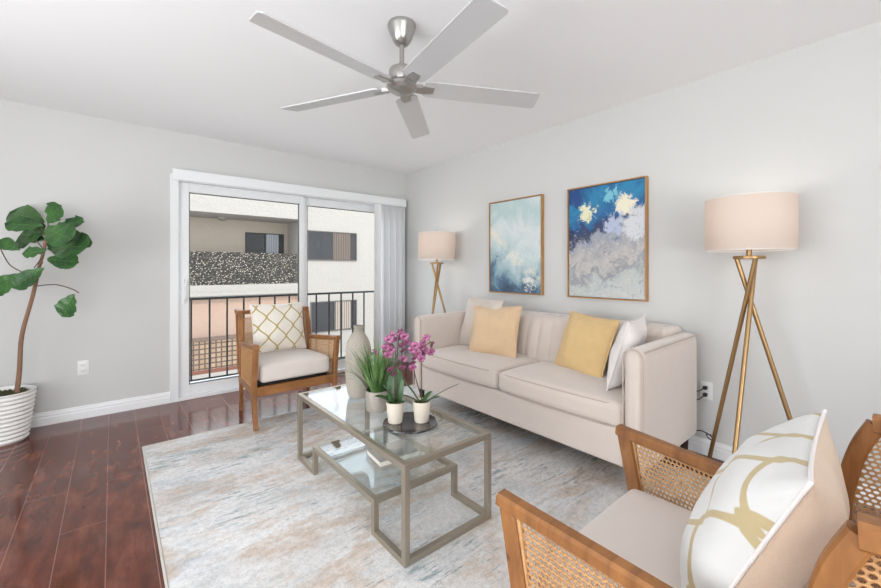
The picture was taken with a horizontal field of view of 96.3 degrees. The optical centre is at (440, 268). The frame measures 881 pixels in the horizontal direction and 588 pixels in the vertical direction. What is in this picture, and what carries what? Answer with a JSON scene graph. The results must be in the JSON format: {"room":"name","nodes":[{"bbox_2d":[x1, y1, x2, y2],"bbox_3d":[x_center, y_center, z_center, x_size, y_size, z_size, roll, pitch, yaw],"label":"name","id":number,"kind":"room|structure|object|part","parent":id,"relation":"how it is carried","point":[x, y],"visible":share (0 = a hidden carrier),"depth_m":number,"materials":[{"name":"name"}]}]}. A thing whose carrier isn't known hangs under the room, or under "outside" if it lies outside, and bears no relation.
{"room":"living room","nodes":[
{"label":"living room","id":0,"kind":"room"},
{"bbox_2d":[0,100,404,413],"bbox_3d":[-2.417,-0.020,3.635,4.975,2.440,0.120,0,0,-40],"label":"wall","id":1,"kind":"structure","parent":0,"point":[113,175],"depth_m":3.26,"materials":[{"name":"grey paint"}]},
{"bbox_2d":[77,360,88,374],"bbox_3d":[-2.871,0.792,3.172,0.070,0.114,0.012,0,0,-40],"label":"wall outlet","id":2,"kind":"object","parent":1,"relation":"attached to","point":[82,366],"visible":1,"depth_m":3.17,"materials":[{"name":"white plastic"}]},
{"bbox_2d":[30,392,169,427],"bbox_3d":[-3.309,1.150,2.804,2.300,0.100,0.016,0,0,-40],"label":"baseboard","id":3,"kind":"structure","parent":1,"relation":"attached to","point":[93,410],"depth_m":3.22,"materials":[{"name":"white paint"}]},
{"bbox_2d":[170,173,400,402],"bbox_3d":[-1.492,0.170,4.373,2.500,2.060,0.169,0,0,-40],"label":"door","id":4,"kind":"structure","parent":1,"relation":"in","point":[181,389],"depth_m":3.65,"materials":[{"name":"white plastic"}]},
{"bbox_3d":[-2.331,0.200,3.605,0.032,0.240,0.063,0,0,-40],"label":"handle","id":5,"kind":"part","parent":4,"relation":"part of","materials":[{"name":"white plastic"}]},
{"bbox_3d":[-1.953,0.185,3.981,1.160,1.960,0.035,0,0,-40],"label":"sliding panel","id":6,"kind":"part","parent":4,"relation":"part of","materials":[{"name":"clear glass"}]},
{"bbox_3d":[-1.083,0.185,4.768,1.235,1.960,0.035,0,0,-40],"label":"fixed panel","id":7,"kind":"part","parent":4,"relation":"part of","materials":[{"name":"clear glass"}]},
{"bbox_2d":[171,168,405,360],"bbox_3d":[-1.429,0.130,4.313,2.500,2.040,0.090,0,0,-40],"label":"vertical blind","id":8,"kind":"object","parent":1,"relation":"attached to","point":[389,213],"visible":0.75,"depth_m":4.87,"materials":[{"name":"white plastic"}]},
{"bbox_2d":[190,374,238,382],"bbox_3d":[-1.943,1.285,4.524,4.000,0.110,0.680,0,0,-40],"label":"floor","id":9,"kind":"structure","parent":0,"point":[237,374],"depth_m":4.43,"materials":[{"name":"concrete"}]},
{"bbox_2d":[190,290,373,381],"bbox_3d":[-2.109,0.770,4.724,4.000,0.920,0.044,0,0,-40],"label":"balcony railing","id":10,"kind":"object","parent":9,"relation":"on","point":[352,292],"visible":0.21,"depth_m":4.62,"materials":[{"name":"black metal"}]},
{"bbox_3d":[-2.109,0.323,4.724,4.000,0.025,0.044,0,0,-40],"label":"rail","id":11,"kind":"part","parent":10,"relation":"part of","materials":[{"name":"black metal"}]},
{"bbox_3d":[-2.109,1.202,4.724,4.000,0.016,0.024,0,0,-40],"label":"rail","id":12,"kind":"part","parent":10,"relation":"part of","materials":[{"name":"black metal"}]},
{"bbox_2d":[365,388,386,412],"bbox_3d":[-0.350,0.721,2.180,0.128,0.112,0.128,0,0,-40],"label":"pot","id":13,"kind":"object","parent":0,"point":[373,404],"depth_m":2.13,"materials":[{"name":"white ceramic"}]},
{"bbox_2d":[0,0,880,173],"bbox_3d":[-0.132,-1.300,0.983,5.095,0.120,7.120,0,0,-40],"label":"ceiling","id":14,"kind":"structure","parent":0,"point":[201,68],"depth_m":2.35,"materials":[{"name":"white paint"}]},
{"bbox_2d":[249,0,539,138],"bbox_3d":[-0.189,-1.064,1.962,1.429,0.350,1.429,0,0,-40],"label":"ceiling fan","id":15,"kind":"object","parent":14,"relation":"hanging from","point":[477,17],"visible":1,"depth_m":1.91,"materials":[{"name":"silver metal"}]},
{"bbox_3d":[-0.479,-0.924,1.674,0.127,0.033,0.637,0,0,41],"label":"blade","id":16,"kind":"part","parent":15,"relation":"part of","materials":[{"name":"silver metal"}]},
{"bbox_3d":[-0.596,-0.924,2.170,0.637,0.033,0.127,0,0,23],"label":"blade","id":17,"kind":"part","parent":15,"relation":"part of","materials":[{"name":"silver metal"}]},
{"bbox_3d":[-0.161,-0.924,2.435,0.127,0.033,0.637,0,0,5],"label":"blade","id":18,"kind":"part","parent":15,"relation":"part of","materials":[{"name":"silver metal"}]},
{"bbox_3d":[0.029,-0.924,1.632,0.127,0.033,0.637,0,0,-31],"label":"blade","id":19,"kind":"part","parent":15,"relation":"part of","materials":[{"name":"silver metal"}]},
{"bbox_3d":[0.226,-0.924,2.102,0.637,0.033,0.127,0,0,-13],"label":"blade","id":20,"kind":"part","parent":15,"relation":"part of","materials":[{"name":"silver metal"}]},
{"bbox_2d":[0,361,880,587],"bbox_3d":[-0.125,1.260,0.975,5.095,0.120,7.100,0,0,-40],"label":"floor","id":21,"kind":"structure","parent":0,"point":[76,508],"depth_m":2.14,"materials":[{"name":"red laminate"}]},
{"bbox_2d":[0,202,91,446],"bbox_3d":[-2.785,0.365,2.731,0.860,1.671,0.336,0,0,4],"label":"fig tree","id":22,"kind":"object","parent":21,"relation":"on","point":[63,240],"visible":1,"depth_m":2.69,"materials":[{"name":"green plant"}]},
{"bbox_3d":[-3.046,1.026,2.747,0.336,0.348,0.336,0,0,-40],"label":"pot","id":23,"kind":"part","parent":22,"relation":"part of","materials":[{"name":"white ceramic"}]},
{"bbox_2d":[234,305,340,430],"bbox_3d":[-1.333,0.776,3.369,0.682,0.868,0.772,0,-1,-40],"label":"armchair","id":24,"kind":"object","parent":21,"relation":"on","point":[273,372],"visible":0.81,"depth_m":3.21,"materials":[{"name":"brown wood"}]},
{"bbox_3d":[-1.753,0.636,3.426,0.032,0.534,0.114,0,-1,-40],"label":"wing post","id":25,"kind":"part","parent":24,"relation":"part of","materials":[{"name":"brown wood"}]},
{"bbox_3d":[-1.692,0.785,3.349,0.032,0.831,0.088,0,-1,-40],"label":"leg","id":26,"kind":"part","parent":24,"relation":"part of","materials":[{"name":"brown wood"}]},
{"bbox_3d":[-1.546,0.928,3.151,0.028,0.063,0.526,0,0,-37],"label":"rail","id":27,"kind":"part","parent":24,"relation":"part of","materials":[{"name":"brown wood"}]},
{"bbox_3d":[-1.521,0.747,3.119,0.017,0.332,0.512,0,0,-37],"label":"moulding","id":28,"kind":"part","parent":24,"relation":"part of","materials":[{"name":"wood"}]},
{"bbox_3d":[-1.565,0.384,3.648,0.549,0.034,0.026,0,-1,-40],"label":"rail","id":29,"kind":"part","parent":24,"relation":"part of","materials":[{"name":"brown wood"}]},
{"bbox_3d":[-1.524,0.745,3.119,0.003,0.317,0.494,0,0,-37],"label":"cane panel","id":30,"kind":"part","parent":24,"relation":"part of","materials":[{"name":"beige wicker"}]},
{"bbox_3d":[-1.514,0.600,3.107,0.041,0.092,0.579,0,0,-37],"label":"armrest","id":31,"kind":"part","parent":24,"relation":"part of","materials":[{"name":"brown wood"}]},
{"bbox_3d":[-1.369,0.881,2.914,0.034,0.620,0.100,0,-1,-40],"label":"leg","id":32,"kind":"part","parent":24,"relation":"part of","materials":[{"name":"brown wood"}]},
{"bbox_3d":[-1.540,0.628,3.617,0.533,0.390,0.067,0,-1,-40],"label":"cane panel","id":33,"kind":"part","parent":24,"relation":"part of","materials":[{"name":"beige wicker"}]},
{"bbox_2d":[250,302,305,353],"bbox_3d":[-1.423,0.510,3.477,0.460,0.412,0.176,0,0,-44],"label":"cushion","id":34,"kind":"object","parent":24,"relation":"on","point":[275,327],"visible":0.94,"depth_m":3.42,"materials":[{"name":"white fabric"}]},
{"bbox_2d":[257,348,328,382],"bbox_3d":[-1.308,0.790,3.338,0.546,0.157,0.545,0,-1,-40],"label":"seat cushion","id":35,"kind":"object","parent":24,"relation":"on","point":[278,366],"depth_m":3.16,"materials":[{"name":"fabric"}]},
{"bbox_3d":[-1.139,0.918,3.136,0.614,0.068,0.030,0,-1,-40],"label":"rail","id":36,"kind":"part","parent":24,"relation":"part of","materials":[{"name":"brown wood"}]},
{"bbox_3d":[-1.287,0.622,3.767,0.003,0.476,0.147,0,0,-42],"label":"cane panel","id":37,"kind":"part","parent":24,"relation":"part of","materials":[{"name":"beige wicker"}]},
{"bbox_3d":[-1.248,0.785,3.718,0.032,0.831,0.088,0,-1,-40],"label":"leg","id":38,"kind":"part","parent":24,"relation":"part of","materials":[{"name":"brown wood"}]},
{"bbox_3d":[-1.054,0.747,3.509,0.017,0.332,0.512,0,0,-43],"label":"moulding","id":39,"kind":"part","parent":24,"relation":"part of","materials":[{"name":"wicker"}]},
{"bbox_3d":[-1.053,0.745,3.512,0.003,0.317,0.494,0,0,-43],"label":"cane panel","id":40,"kind":"part","parent":24,"relation":"part of","materials":[{"name":"beige wicker"}]},
{"bbox_3d":[-1.043,0.600,3.499,0.041,0.092,0.579,0,0,-43],"label":"armrest","id":41,"kind":"part","parent":24,"relation":"part of","materials":[{"name":"brown wood"}]},
{"bbox_3d":[-0.879,0.881,3.321,0.034,0.620,0.100,0,-1,-40],"label":"leg","id":42,"kind":"part","parent":24,"relation":"part of","materials":[{"name":"brown wood"}]},
{"bbox_2d":[142,384,709,587],"bbox_3d":[-0.074,1.192,2.247,2.454,0.014,3.064,0,0,-40],"label":"area rug","id":43,"kind":"object","parent":21,"relation":"on","point":[235,506],"visible":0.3,"depth_m":2.02,"materials":[{"name":"grey carpet"}]},
{"bbox_2d":[297,384,490,567],"bbox_3d":[-0.326,0.982,2.174,0.500,0.408,1.180,0,0,-40],"label":"coffee table","id":44,"kind":"object","parent":43,"relation":"on","point":[403,556],"visible":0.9,"depth_m":1.87,"materials":[{"name":"beige metal"}]},
{"bbox_3d":[-0.877,0.995,2.466,0.026,0.382,0.026,0,0,-40],"label":"leg","id":45,"kind":"part","parent":44,"relation":"part of","materials":[{"name":"beige metal"}]},
{"bbox_3d":[-0.724,1.117,2.282,0.026,0.139,0.026,0,0,-40],"label":"shelf leg","id":46,"kind":"part","parent":44,"relation":"part of","materials":[{"name":"beige metal"}]},
{"bbox_2d":[345,325,370,398],"bbox_3d":[-0.503,0.561,2.418,0.158,0.432,0.158,0,0,-40],"label":"vase","id":47,"kind":"object","parent":44,"relation":"on","point":[356,338],"visible":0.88,"depth_m":2.36,"materials":[{"name":"ceramic"}]},
{"bbox_2d":[325,340,401,412],"bbox_3d":[-0.384,0.581,2.172,0.454,0.392,0.499,0,0,28],"label":"potted grass","id":48,"kind":"object","parent":44,"relation":"on","point":[375,374],"depth_m":2.13,"materials":[{"name":"plant"}]},
{"bbox_3d":[-0.513,0.995,2.769,0.026,0.382,0.026,0,0,-40],"label":"leg","id":49,"kind":"part","parent":44,"relation":"part of","materials":[{"name":"beige metal"}]},
{"bbox_3d":[-0.293,1.117,1.764,0.026,0.139,0.026,0,0,-40],"label":"shelf leg","id":50,"kind":"part","parent":44,"relation":"part of","materials":[{"name":"beige metal"}]},
{"bbox_3d":[-0.326,1.034,2.174,0.500,0.026,0.700,0,0,-40],"label":"shelf frame","id":51,"kind":"part","parent":44,"relation":"part of","materials":[{"name":"beige metal"}]},
{"bbox_3d":[-0.359,1.117,2.585,0.026,0.139,0.026,0,0,-40],"label":"shelf leg","id":52,"kind":"part","parent":44,"relation":"part of","materials":[{"name":"beige metal"}]},
{"bbox_2d":[366,439,419,467],"bbox_3d":[-0.260,1.005,2.165,0.240,0.030,0.180,0,0,-34],"label":"book","id":53,"kind":"object","parent":44,"relation":"on","point":[402,448],"visible":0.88,"depth_m":2.14,"materials":[{"name":"grey paper"}]},
{"bbox_3d":[-0.326,0.791,2.174,0.500,0.026,1.180,0,0,-40],"label":"frame","id":54,"kind":"part","parent":44,"relation":"part of","materials":[{"name":"clear glass"}]},
{"bbox_3d":[-0.139,0.995,1.579,0.026,0.382,0.026,0,0,-40],"label":"leg","id":55,"kind":"part","parent":44,"relation":"part of","materials":[{"name":"beige metal"}]},
{"bbox_2d":[383,412,437,433],"bbox_3d":[-0.151,0.772,1.988,0.276,0.009,0.276,0,0,-40],"label":"round tray","id":56,"kind":"object","parent":44,"relation":"on","point":[408,425],"visible":0.73,"depth_m":1.95,"materials":[{"name":"black paint"}]},
{"bbox_2d":[372,328,410,423],"bbox_3d":[-0.254,0.535,1.996,0.189,0.470,0.117,0,0,16],"label":"potted orchid","id":57,"kind":"object","parent":56,"relation":"on","point":[394,403],"visible":1,"depth_m":1.99,"materials":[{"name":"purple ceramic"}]},
{"bbox_3d":[-0.257,0.527,1.991,0.067,0.317,0.005,0,0,0],"label":"stem","id":58,"kind":"part","parent":57,"relation":"part of","materials":[{"name":"brown"}]},
{"bbox_3d":[-0.228,0.719,1.991,0.092,0.104,0.092,0,0,-40],"label":"pot","id":59,"kind":"part","parent":57,"relation":"part of","materials":[{"name":"beige ceramic"}]},
{"bbox_3d":[-0.207,0.505,1.991,0.033,0.362,0.011,0,0,13],"label":"stem","id":60,"kind":"part","parent":57,"relation":"part of","materials":[{"name":"brown"}]},
{"bbox_2d":[400,334,457,423],"bbox_3d":[-0.056,0.549,2.019,0.304,0.444,0.111,0,0,-12],"label":"potted orchid","id":61,"kind":"object","parent":56,"relation":"on","point":[421,406],"visible":1,"depth_m":1.99,"materials":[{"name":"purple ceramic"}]},
{"bbox_3d":[-0.112,0.542,2.004,0.054,0.287,0.007,0,0,-8],"label":"stem","id":62,"kind":"part","parent":61,"relation":"part of","materials":[{"name":"brown"}]},
{"bbox_3d":[-0.096,0.719,2.002,0.092,0.104,0.092,0,0,-40],"label":"pot","id":63,"kind":"part","parent":61,"relation":"part of","materials":[{"name":"beige ceramic"}]},
{"bbox_3d":[-0.070,0.527,2.002,0.056,0.318,0.005,0,0,0],"label":"stem","id":64,"kind":"part","parent":61,"relation":"part of","materials":[{"name":"brown"}]},
{"bbox_3d":[0.072,1.117,2.067,0.026,0.139,0.026,0,0,-40],"label":"shelf leg","id":65,"kind":"part","parent":44,"relation":"part of","materials":[{"name":"beige metal"}]},
{"bbox_3d":[0.225,0.995,1.882,0.026,0.382,0.026,0,0,-40],"label":"leg","id":66,"kind":"part","parent":44,"relation":"part of","materials":[{"name":"beige metal"}]},
{"bbox_2d":[413,310,697,474],"bbox_3d":[0.719,0.785,3.029,0.890,0.829,1.988,0,0,-40],"label":"sofa","id":67,"kind":"object","parent":43,"relation":"on","point":[657,397],"visible":0.62,"depth_m":2.46,"materials":[{"name":"beige fabric"}]},
{"bbox_3d":[0.092,0.729,3.727,0.790,0.651,0.112,0,0,-40],"label":"arm","id":68,"kind":"part","parent":67,"relation":"part of","materials":[{"name":"beige fabric"}]},
{"bbox_2d":[422,345,538,387],"bbox_3d":[0.354,0.767,3.299,0.675,0.164,0.876,0,0,-40],"label":"seat cushion","id":69,"kind":"object","parent":67,"relation":"on","point":[458,363],"depth_m":3.07,"materials":[{"name":"beige fabric"}]},
{"bbox_2d":[459,296,503,345],"bbox_3d":[0.345,0.485,3.526,0.204,0.448,0.570,0,0,-28],"label":"cushion","id":70,"kind":"object","parent":67,"relation":"on","point":[466,330],"visible":0.53,"depth_m":3.54,"materials":[{"name":"beige fabric"}]},
{"bbox_2d":[468,306,521,357],"bbox_3d":[0.446,0.510,3.279,0.465,0.420,0.209,0,0,35],"label":"cushion","id":71,"kind":"object","parent":67,"relation":"on","point":[494,331],"visible":0.9,"depth_m":3.21,"materials":[{"name":"beige fabric"}]},
{"bbox_2d":[499,360,624,425],"bbox_3d":[0.919,0.767,2.620,0.675,0.164,0.876,0,0,-40],"label":"seat cushion","id":72,"kind":"object","parent":67,"relation":"on","point":[545,384],"depth_m":2.41,"materials":[{"name":"beige fabric"}]},
{"bbox_2d":[554,310,619,377],"bbox_3d":[0.991,0.520,2.717,0.211,0.425,0.478,0,0,-28],"label":"cushion","id":73,"kind":"object","parent":67,"relation":"on","point":[587,341],"visible":0.86,"depth_m":2.63,"materials":[{"name":"yellow fabric"}]},
{"bbox_3d":[0.917,0.625,3.193,0.376,0.500,1.780,0,0,-40],"label":"backrest","id":74,"kind":"part","parent":67,"relation":"part of","materials":[{"name":"beige fabric"}]},
{"bbox_2d":[606,315,646,390],"bbox_3d":[1.139,0.500,2.414,0.193,0.412,0.448,0,0,38],"label":"cushion","id":75,"kind":"object","parent":67,"relation":"on","point":[633,333],"visible":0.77,"depth_m":2.26,"materials":[{"name":"white fabric"}]},
{"bbox_3d":[1.292,0.729,2.285,0.790,0.651,0.112,0,0,-40],"label":"arm","id":76,"kind":"part","parent":67,"relation":"part of","materials":[{"name":"beige fabric"}]},
{"bbox_3d":[1.549,1.120,2.509,0.052,0.160,0.052,0,0,-40],"label":"leg","id":77,"kind":"part","parent":67,"relation":"part of","materials":[{"name":"black wood"}]},
{"bbox_2d":[495,413,880,587],"bbox_3d":[0.636,0.763,0.921,0.682,0.857,0.746,0,0,-41],"label":"armchair","id":78,"kind":"object","parent":43,"relation":"on","point":[635,542],"visible":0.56,"depth_m":0.94,"materials":[{"name":"brown wood"}]},
{"bbox_3d":[0.187,0.881,0.953,0.034,0.620,0.100,0,0,-41],"label":"leg","id":79,"kind":"part","parent":78,"relation":"part of","materials":[{"name":"brown wood"}]},
{"bbox_3d":[0.361,0.741,0.774,0.017,0.320,0.514,0,0,-44],"label":"moulding","id":80,"kind":"part","parent":78,"relation":"part of","materials":[{"name":"wood"}]},
{"bbox_3d":[0.361,0.739,0.771,0.002,0.305,0.495,0,0,-44],"label":"cane panel","id":81,"kind":"part","parent":78,"relation":"part of","materials":[{"name":"beige wicker"}]},
{"bbox_3d":[0.350,0.594,0.783,0.041,0.078,0.579,0,0,-44],"label":"armrest","id":82,"kind":"part","parent":78,"relation":"part of","materials":[{"name":"brown wood"}]},
{"bbox_3d":[0.668,0.881,1.370,0.034,0.620,0.100,0,0,-41],"label":"leg","id":83,"kind":"part","parent":78,"relation":"part of","materials":[{"name":"brown wood"}]},
{"bbox_3d":[0.813,0.594,1.185,0.041,0.078,0.579,0,0,-38],"label":"armrest","id":84,"kind":"part","parent":78,"relation":"part of","materials":[{"name":"brown wood"}]},
{"bbox_3d":[0.821,0.741,1.173,0.017,0.320,0.514,0,0,-38],"label":"moulding","id":85,"kind":"part","parent":78,"relation":"part of","materials":[{"name":"wicker"}]},
{"bbox_3d":[0.824,0.739,1.173,0.002,0.305,0.495,0,0,-38],"label":"cane panel","id":86,"kind":"part","parent":78,"relation":"part of","materials":[{"name":"beige wicker"}]},
{"bbox_2d":[538,489,860,587],"bbox_3d":[0.615,0.783,0.946,0.546,0.157,0.545,0,0,-41],"label":"seat cushion","id":87,"kind":"object","parent":78,"relation":"on","point":[646,530],"depth_m":1.05,"materials":[{"name":"fabric"}]},
{"bbox_2d":[680,409,849,587],"bbox_3d":[0.705,0.550,0.865,0.273,0.417,0.483,0,0,44],"label":"cushion","id":88,"kind":"object","parent":78,"relation":"on","point":[767,515],"visible":0.98,"depth_m":0.73,"materials":[{"name":"white fabric"}]},
{"bbox_3d":[0.563,0.772,0.566,0.032,0.831,0.088,0,0,-41],"label":"leg","id":89,"kind":"part","parent":78,"relation":"part of","materials":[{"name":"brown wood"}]},
{"bbox_3d":[0.999,0.772,0.944,0.032,0.831,0.088,0,0,-41],"label":"leg","id":90,"kind":"part","parent":78,"relation":"part of","materials":[{"name":"brown wood"}]},
{"bbox_3d":[0.599,0.608,0.523,0.002,0.476,0.142,0,0,-44],"label":"cane panel","id":91,"kind":"part","parent":78,"relation":"part of","materials":[{"name":"beige wicker"}]},
{"bbox_3d":[1.036,0.608,0.903,0.002,0.476,0.142,0,0,-38],"label":"cane panel","id":92,"kind":"part","parent":78,"relation":"part of","materials":[{"name":"beige wicker"}]},
{"bbox_2d":[418,230,455,313],"bbox_3d":[-0.056,0.390,4.234,0.519,1.620,0.502,0,0,30],"label":"floor lamp","id":93,"kind":"object","parent":21,"relation":"on","point":[436,245],"visible":0.83,"depth_m":4.12,"materials":[{"name":"beige fabric"}]},
{"bbox_3d":[-0.097,0.566,4.380,0.023,1.262,0.362,0,0,-24],"label":"leg","id":94,"kind":"part","parent":93,"relation":"part of","materials":[{"name":"gold metal"}]},
{"bbox_3d":[-0.099,0.566,4.180,0.058,1.262,0.360,0,0,30],"label":"leg","id":95,"kind":"part","parent":93,"relation":"part of","materials":[{"name":"gold metal"}]},
{"bbox_3d":[-0.040,-0.245,4.279,0.404,0.290,0.404,0,0,30],"label":"lamp shade","id":96,"kind":"part","parent":93,"relation":"part of","materials":[{"name":"white fabric"}]},
{"bbox_3d":[-0.040,-0.117,4.279,0.148,0.125,0.148,0,0,30],"label":"plate","id":97,"kind":"part","parent":93,"relation":"part of","materials":[{"name":"gold metal"}]},
{"bbox_3d":[0.075,0.566,4.277,0.332,1.262,0.161,0,0,30],"label":"leg","id":98,"kind":"part","parent":93,"relation":"part of","materials":[{"name":"gold metal"}]},
{"bbox_2d":[697,430,711,439],"bbox_3d":[1.486,1.115,2.667,0.063,0.172,0.607,0,0,-44],"label":"lamp cord","id":99,"kind":"object","parent":21,"relation":"on","point":[710,435],"visible":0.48,"depth_m":2.47,"materials":[{"name":"black plastic"}]},
{"bbox_2d":[705,191,798,458],"bbox_3d":[1.671,0.390,2.139,0.502,1.620,0.519,0,0,-40],"label":"floor lamp","id":100,"kind":"object","parent":21,"relation":"on","point":[765,221],"visible":0.91,"depth_m":2.08,"materials":[{"name":"beige fabric"}]},
{"bbox_3d":[1.683,0.566,2.291,0.222,1.262,0.297,0,0,-40],"label":"leg","id":101,"kind":"part","parent":100,"relation":"part of","materials":[{"name":"gold metal"}]},
{"bbox_3d":[1.612,0.566,2.104,0.362,1.262,0.023,0,0,-34],"label":"leg","id":102,"kind":"part","parent":100,"relation":"part of","materials":[{"name":"gold metal"}]},
{"bbox_3d":[1.701,-0.117,2.177,0.148,0.125,0.148,0,0,-40],"label":"plate","id":103,"kind":"part","parent":100,"relation":"part of","materials":[{"name":"gold metal"}]},
{"bbox_3d":[1.701,-0.245,2.177,0.404,0.290,0.404,0,0,-40],"label":"lamp shade","id":104,"kind":"part","parent":100,"relation":"part of","materials":[{"name":"white fabric"}]},
{"bbox_3d":[1.809,0.566,2.136,0.362,1.262,0.022,0,0,26],"label":"leg","id":105,"kind":"part","parent":100,"relation":"part of","materials":[{"name":"gold metal"}]},
{"bbox_2d":[405,21,880,488],"bbox_3d":[1.780,-0.020,2.574,0.120,2.440,7.120,0,0,-40],"label":"wall","id":106,"kind":"structure","parent":0,"point":[805,120],"depth_m":2.43,"materials":[{"name":"grey paint"}]},
{"bbox_2d":[489,194,543,294],"bbox_3d":[0.705,-0.215,3.740,0.041,0.896,0.632,0,0,-40],"label":"framed painting","id":107,"kind":"object","parent":106,"relation":"attached to","point":[516,226],"visible":1,"depth_m":3.70,"materials":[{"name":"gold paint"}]},
{"bbox_2d":[567,176,648,301],"bbox_3d":[1.272,-0.215,3.057,0.041,0.896,0.632,0,0,-40],"label":"framed painting","id":108,"kind":"object","parent":106,"relation":"attached to","point":[608,222],"visible":1,"depth_m":3.02,"materials":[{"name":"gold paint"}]},
{"bbox_2d":[405,353,880,507],"bbox_3d":[1.728,1.150,2.531,0.016,0.100,6.880,0,0,-40],"label":"baseboard","id":109,"kind":"structure","parent":106,"relation":"attached to","point":[700,445],"depth_m":2.50,"materials":[{"name":"white paint"}]},
{"bbox_2d":[700,381,712,400],"bbox_3d":[1.716,0.785,2.549,0.012,0.114,0.070,0,0,-40],"label":"wall outlet","id":110,"kind":"object","parent":106,"relation":"attached to","point":[709,390],"visible":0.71,"depth_m":2.54,"materials":[{"name":"white plastic"}]},
{"label":"outside","id":111,"kind":"structure","parent":0,"visible":0},
{"bbox_2d":[192,348,373,379],"bbox_3d":[-6.903,3.475,14.550,32.000,0.150,20.800,0,0,-40],"label":"ground","id":112,"kind":"structure","parent":111,"point":[343,354],"depth_m":12.85,"materials":[{"name":"white concrete"}]},
{"bbox_2d":[192,333,252,375],"bbox_3d":[-9.232,2.825,11.604,8.650,1.150,0.210,0,0,-40],"label":"fence","id":113,"kind":"object","parent":112,"relation":"on","point":[200,346],"visible":0.02,"depth_m":12.99,"materials":[{"name":"brown"}]},
{"bbox_2d":[190,194,373,353],"bbox_3d":[-6.950,0.300,16.170,22.000,6.200,4.250,0,0,-40],"label":"apartment building","id":114,"kind":"structure","parent":112,"relation":"on","point":[239,247],"depth_m":14.90,"materials":[{"name":"white paint"}]},
{"bbox_2d":[217,217,226,220],"bbox_3d":[-7.889,-1.800,14.250,0.320,0.120,0.320,0,0,-40],"label":"ceiling light","id":115,"kind":"object","parent":114,"relation":"attached to","point":[219,218],"depth_m":14.15,"materials":[{"name":"beige glass"}]},
{"bbox_3d":[-6.960,-0.400,15.658,1.370,1.960,0.015,0,0,-40],"label":"pane","id":116,"kind":"part","parent":114,"relation":"part of","materials":[{"name":"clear glass"}]},
{"bbox_2d":[266,234,277,252],"bbox_3d":[-6.735,-0.400,15.828,0.463,1.960,0.009,0,0,-40],"label":"curtain","id":117,"kind":"object","parent":114,"relation":"hanging from","point":[271,239],"depth_m":15.81,"materials":[{"name":"grey fabric"}]},
{"bbox_3d":[-4.332,-0.920,15.893,2.030,1.080,0.015,0,0,-40],"label":"pane","id":118,"kind":"part","parent":114,"relation":"part of","materials":[{"name":"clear glass"}]},
{"bbox_3d":[-4.282,1.885,15.934,1.900,1.130,0.015,0,0,-40],"label":"pane","id":119,"kind":"part","parent":114,"relation":"part of","materials":[{"name":"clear glass"}]},
{"bbox_2d":[334,233,349,259],"bbox_3d":[-4.015,-0.920,16.140,0.703,1.080,0.009,0,0,-40],"label":"curtain","id":120,"kind":"object","parent":114,"relation":"hanging from","point":[341,240],"depth_m":16.13,"materials":[{"name":"brown fabric"}]},
{"bbox_2d":[336,301,350,329],"bbox_3d":[-3.983,1.885,16.166,0.656,1.130,0.009,0,0,-40],"label":"curtain","id":121,"kind":"object","parent":114,"relation":"hanging from","point":[346,305],"depth_m":16.21,"materials":[{"name":"beige fabric"}]}
]}

